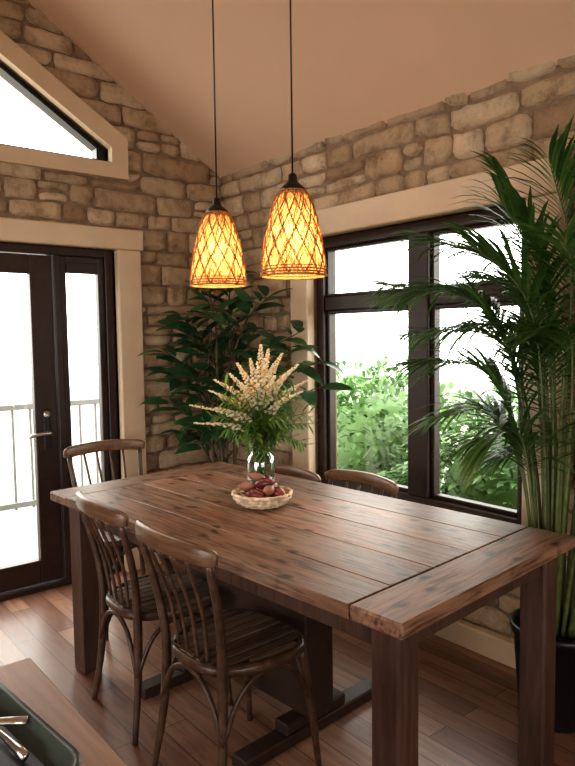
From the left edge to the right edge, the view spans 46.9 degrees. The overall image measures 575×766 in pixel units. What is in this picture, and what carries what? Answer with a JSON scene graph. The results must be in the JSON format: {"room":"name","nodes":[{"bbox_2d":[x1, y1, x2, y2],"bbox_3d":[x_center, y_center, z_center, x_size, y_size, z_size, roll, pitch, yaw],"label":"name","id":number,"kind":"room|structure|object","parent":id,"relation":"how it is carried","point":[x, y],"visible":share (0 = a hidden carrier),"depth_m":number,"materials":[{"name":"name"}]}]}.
{"room":"dining room","nodes":[
{"label":"dining room","id":0,"kind":"room"},
{"bbox_2d":[0,0,225,562],"bbox_3d":[-2.678,-0.815,2.893,6.000,4.517,0.221,-4,5,-39],"label":"wall","id":1,"kind":"structure","parent":0,"point":[166,195],"depth_m":4.21,"materials":[{"name":"stone"}]},
{"bbox_2d":[0,62,105,160],"bbox_3d":[-1.841,-1.903,3.506,1.790,1.216,0.070,-4,5,-39],"label":"window","id":2,"kind":"structure","parent":1,"relation":"in","point":[98,153],"depth_m":3.89,"materials":[{"name":"black metal"}]},
{"bbox_2d":[0,242,121,601],"bbox_3d":[-1.615,0.225,3.830,1.310,2.040,0.140,-4,5,-39],"label":"door unit","id":3,"kind":"structure","parent":1,"relation":"in","point":[99,263],"depth_m":4.03,"materials":[{"name":"brown wood"}]},
{"bbox_2d":[0,252,62,592],"bbox_3d":[-1.709,0.245,3.704,0.855,1.950,0.117,-4,5,-39],"label":"door","id":4,"kind":"structure","parent":3,"relation":"attached to","point":[49,565],"depth_m":3.92,"materials":[{"name":"brown wood"}]},
{"bbox_2d":[0,30,128,180],"bbox_3d":[-1.793,-1.941,3.443,2.000,1.478,0.085,-4,5,-39],"label":"trim","id":5,"kind":"structure","parent":1,"relation":"attached to","point":[14,56],"depth_m":3.83,"materials":[{"name":"beige wood"}]},
{"bbox_2d":[0,217,146,571],"bbox_3d":[-1.560,0.167,3.757,1.650,2.165,0.097,-4,5,-39],"label":"trim","id":6,"kind":"structure","parent":1,"relation":"attached to","point":[127,244],"depth_m":4.13,"materials":[{"name":"beige wood"}]},
{"bbox_2d":[152,552,160,564],"bbox_3d":[-0.688,1.129,4.540,0.610,0.110,0.065,-4,5,-39],"label":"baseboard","id":7,"kind":"structure","parent":1,"relation":"attached to","point":[156,554],"depth_m":4.36,"materials":[{"name":"beige wood"}]},
{"bbox_2d":[0,561,574,765],"bbox_3d":[-0.356,1.550,0.257,6.000,0.120,7.460,-4,5,-39],"label":"floor","id":8,"kind":"structure","parent":0,"point":[468,707],"depth_m":2.70,"materials":[{"name":"brown wood"}]},
{"bbox_2d":[0,658,126,765],"bbox_3d":[-0.652,1.026,0.483,1.284,0.900,1.034,-4,5,-39],"label":"countertop","id":9,"kind":"structure","parent":8,"relation":"on","point":[24,678],"depth_m":1.07,"materials":[{"name":"brown wood"}]},
{"bbox_2d":[0,682,80,765],"bbox_3d":[-0.494,0.523,0.902,0.380,0.039,0.300,3,6,45],"label":"tray","id":10,"kind":"object","parent":9,"relation":"on","point":[26,739],"visible":1,"depth_m":0.95,"materials":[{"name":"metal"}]},
{"bbox_2d":[63,439,173,640],"bbox_3d":[-0.894,0.796,3.570,0.473,0.923,0.513,-4,5,-36],"label":"dining chair","id":11,"kind":"object","parent":8,"relation":"on","point":[69,452],"visible":0.24,"depth_m":3.69,"materials":[{"name":"brown wood"}]},
{"bbox_2d":[76,491,232,745],"bbox_3d":[-0.551,0.870,2.673,0.513,0.896,0.473,-4,5,-37],"label":"dining chair","id":12,"kind":"object","parent":8,"relation":"on","point":[133,599],"visible":0.86,"depth_m":2.54,"materials":[{"name":"brown wood"}]},
{"bbox_2d":[135,520,321,765],"bbox_3d":[-0.209,0.896,2.252,0.513,0.896,0.473,-4,6,-41],"label":"dining chair","id":13,"kind":"object","parent":8,"relation":"on","point":[223,645],"visible":1,"depth_m":2.17,"materials":[{"name":"brown wood"}]},
{"bbox_2d":[137,266,353,464],"bbox_3d":[-0.296,0.266,3.826,0.730,1.923,1.247,-4,5,-39],"label":"ficus tree","id":14,"kind":"object","parent":8,"relation":"on","point":[210,434],"visible":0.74,"depth_m":3.96,"materials":[{"name":"green plant"}]},
{"bbox_2d":[265,464,321,482],"bbox_3d":[-0.133,0.859,3.313,0.513,0.815,0.473,-4,6,-41],"label":"dining chair","id":15,"kind":"object","parent":8,"relation":"on","point":[293,471],"visible":0.02,"depth_m":3.44,"materials":[{"name":"brown wood"}]},
{"bbox_2d":[50,461,574,765],"bbox_3d":[-0.045,0.907,2.643,0.970,0.810,1.960,-5,6,-43],"label":"dining table","id":16,"kind":"object","parent":8,"relation":"on","point":[390,574],"visible":0.82,"depth_m":2.25,"materials":[{"name":"brown wood"}]},
{"bbox_2d":[186,344,319,483],"bbox_3d":[-0.129,0.156,2.890,0.544,0.650,0.440,-5,6,-42],"label":"flower vase","id":17,"kind":"object","parent":16,"relation":"on","point":[261,394],"visible":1,"depth_m":2.86,"materials":[{"name":"clear glass"}]},
{"bbox_2d":[231,472,292,509],"bbox_3d":[-0.103,0.433,2.700,0.252,0.129,0.252,-4,5,-39],"label":"basket","id":18,"kind":"object","parent":16,"relation":"on","point":[265,493],"visible":1,"depth_m":2.64,"materials":[{"name":"beige wicker"}]},
{"bbox_2d":[324,469,398,497],"bbox_3d":[0.189,0.859,2.966,0.513,0.856,0.473,-4,5,-39],"label":"dining chair","id":19,"kind":"object","parent":8,"relation":"on","point":[373,480],"visible":0.06,"depth_m":3.09,"materials":[{"name":"brown wood"}]},
{"bbox_2d":[354,115,574,733],"bbox_3d":[0.845,0.199,2.371,0.861,2.237,1.650,-4,5,-39],"label":"potted palm","id":20,"kind":"object","parent":8,"relation":"on","point":[545,339],"visible":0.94,"depth_m":2.45,"materials":[{"name":"plant"}]},
{"bbox_2d":[28,0,574,177],"bbox_3d":[-0.559,-1.866,0.203,6.740,2.240,7.960,-4,5,-39],"label":"ceiling","id":21,"kind":"structure","parent":0,"point":[357,64],"depth_m":3.30,"materials":[{"name":"paint"}]},
{"bbox_2d":[189,0,246,288],"bbox_3d":[-0.302,-1.192,2.739,0.244,1.573,0.244,2,5,34],"label":"pendant lamp","id":22,"kind":"object","parent":21,"relation":"hanging from","point":[217,262],"visible":1,"depth_m":2.71,"materials":[{"name":"wicker"}]},
{"bbox_2d":[260,0,327,279],"bbox_3d":[0.012,-1.170,2.337,0.244,1.580,0.244,2,5,34],"label":"pendant lamp","id":23,"kind":"object","parent":21,"relation":"hanging from","point":[293,247],"visible":1,"depth_m":2.31,"materials":[{"name":"wicker"}]},
{"bbox_2d":[220,55,574,641],"bbox_3d":[1.918,0.066,1.915,0.223,2.781,7.281,-4,5,-39],"label":"wall","id":24,"kind":"structure","parent":0,"point":[431,144],"depth_m":3.28,"materials":[{"name":"stone"}]},
{"bbox_2d":[317,206,524,524],"bbox_3d":[0.658,-0.088,3.448,0.100,1.460,1.400,-4,5,-39],"label":"window","id":25,"kind":"structure","parent":24,"relation":"in","point":[423,487],"depth_m":3.37,"materials":[{"name":"brown wood"}]},
{"bbox_2d":[290,157,567,528],"bbox_3d":[0.585,0.144,3.403,0.155,2.205,1.740,-4,5,-39],"label":"trim","id":26,"kind":"structure","parent":24,"relation":"attached to","point":[424,202],"depth_m":3.26,"materials":[{"name":"beige wood"}]},
{"bbox_2d":[434,619,515,668],"bbox_3d":[1.187,1.231,2.785,0.065,0.110,5.080,-4,5,-39],"label":"baseboard","id":27,"kind":"structure","parent":24,"relation":"attached to","point":[497,647],"depth_m":3.08,"materials":[{"name":"beige wood"}]},
{"label":"outside","id":28,"kind":"structure","parent":0,"visible":0},
{"bbox_2d":[0,376,517,566],"bbox_3d":[-0.824,1.329,5.881,30.000,0.220,34.000,-4,5,-39],"label":"ground","id":29,"kind":"structure","parent":28,"point":[18,529],"depth_m":9.02,"materials":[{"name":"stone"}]},
{"bbox_2d":[0,398,98,510],"bbox_3d":[-3.341,0.760,4.978,5.030,1.110,0.090,-4,5,-39],"label":"railing","id":30,"kind":"object","parent":29,"relation":"on","point":[15,505],"visible":0.25,"depth_m":5.84,"materials":[{"name":"metal"}]},
{"bbox_2d":[336,353,517,509],"bbox_3d":[1.137,0.503,5.301,1.837,1.659,6.489,-3,5,-29],"label":"shrub","id":31,"kind":"object","parent":29,"relation":"on","point":[368,440],"visible":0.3,"depth_m":5.16,"materials":[{"name":"green plant"}]}
]}

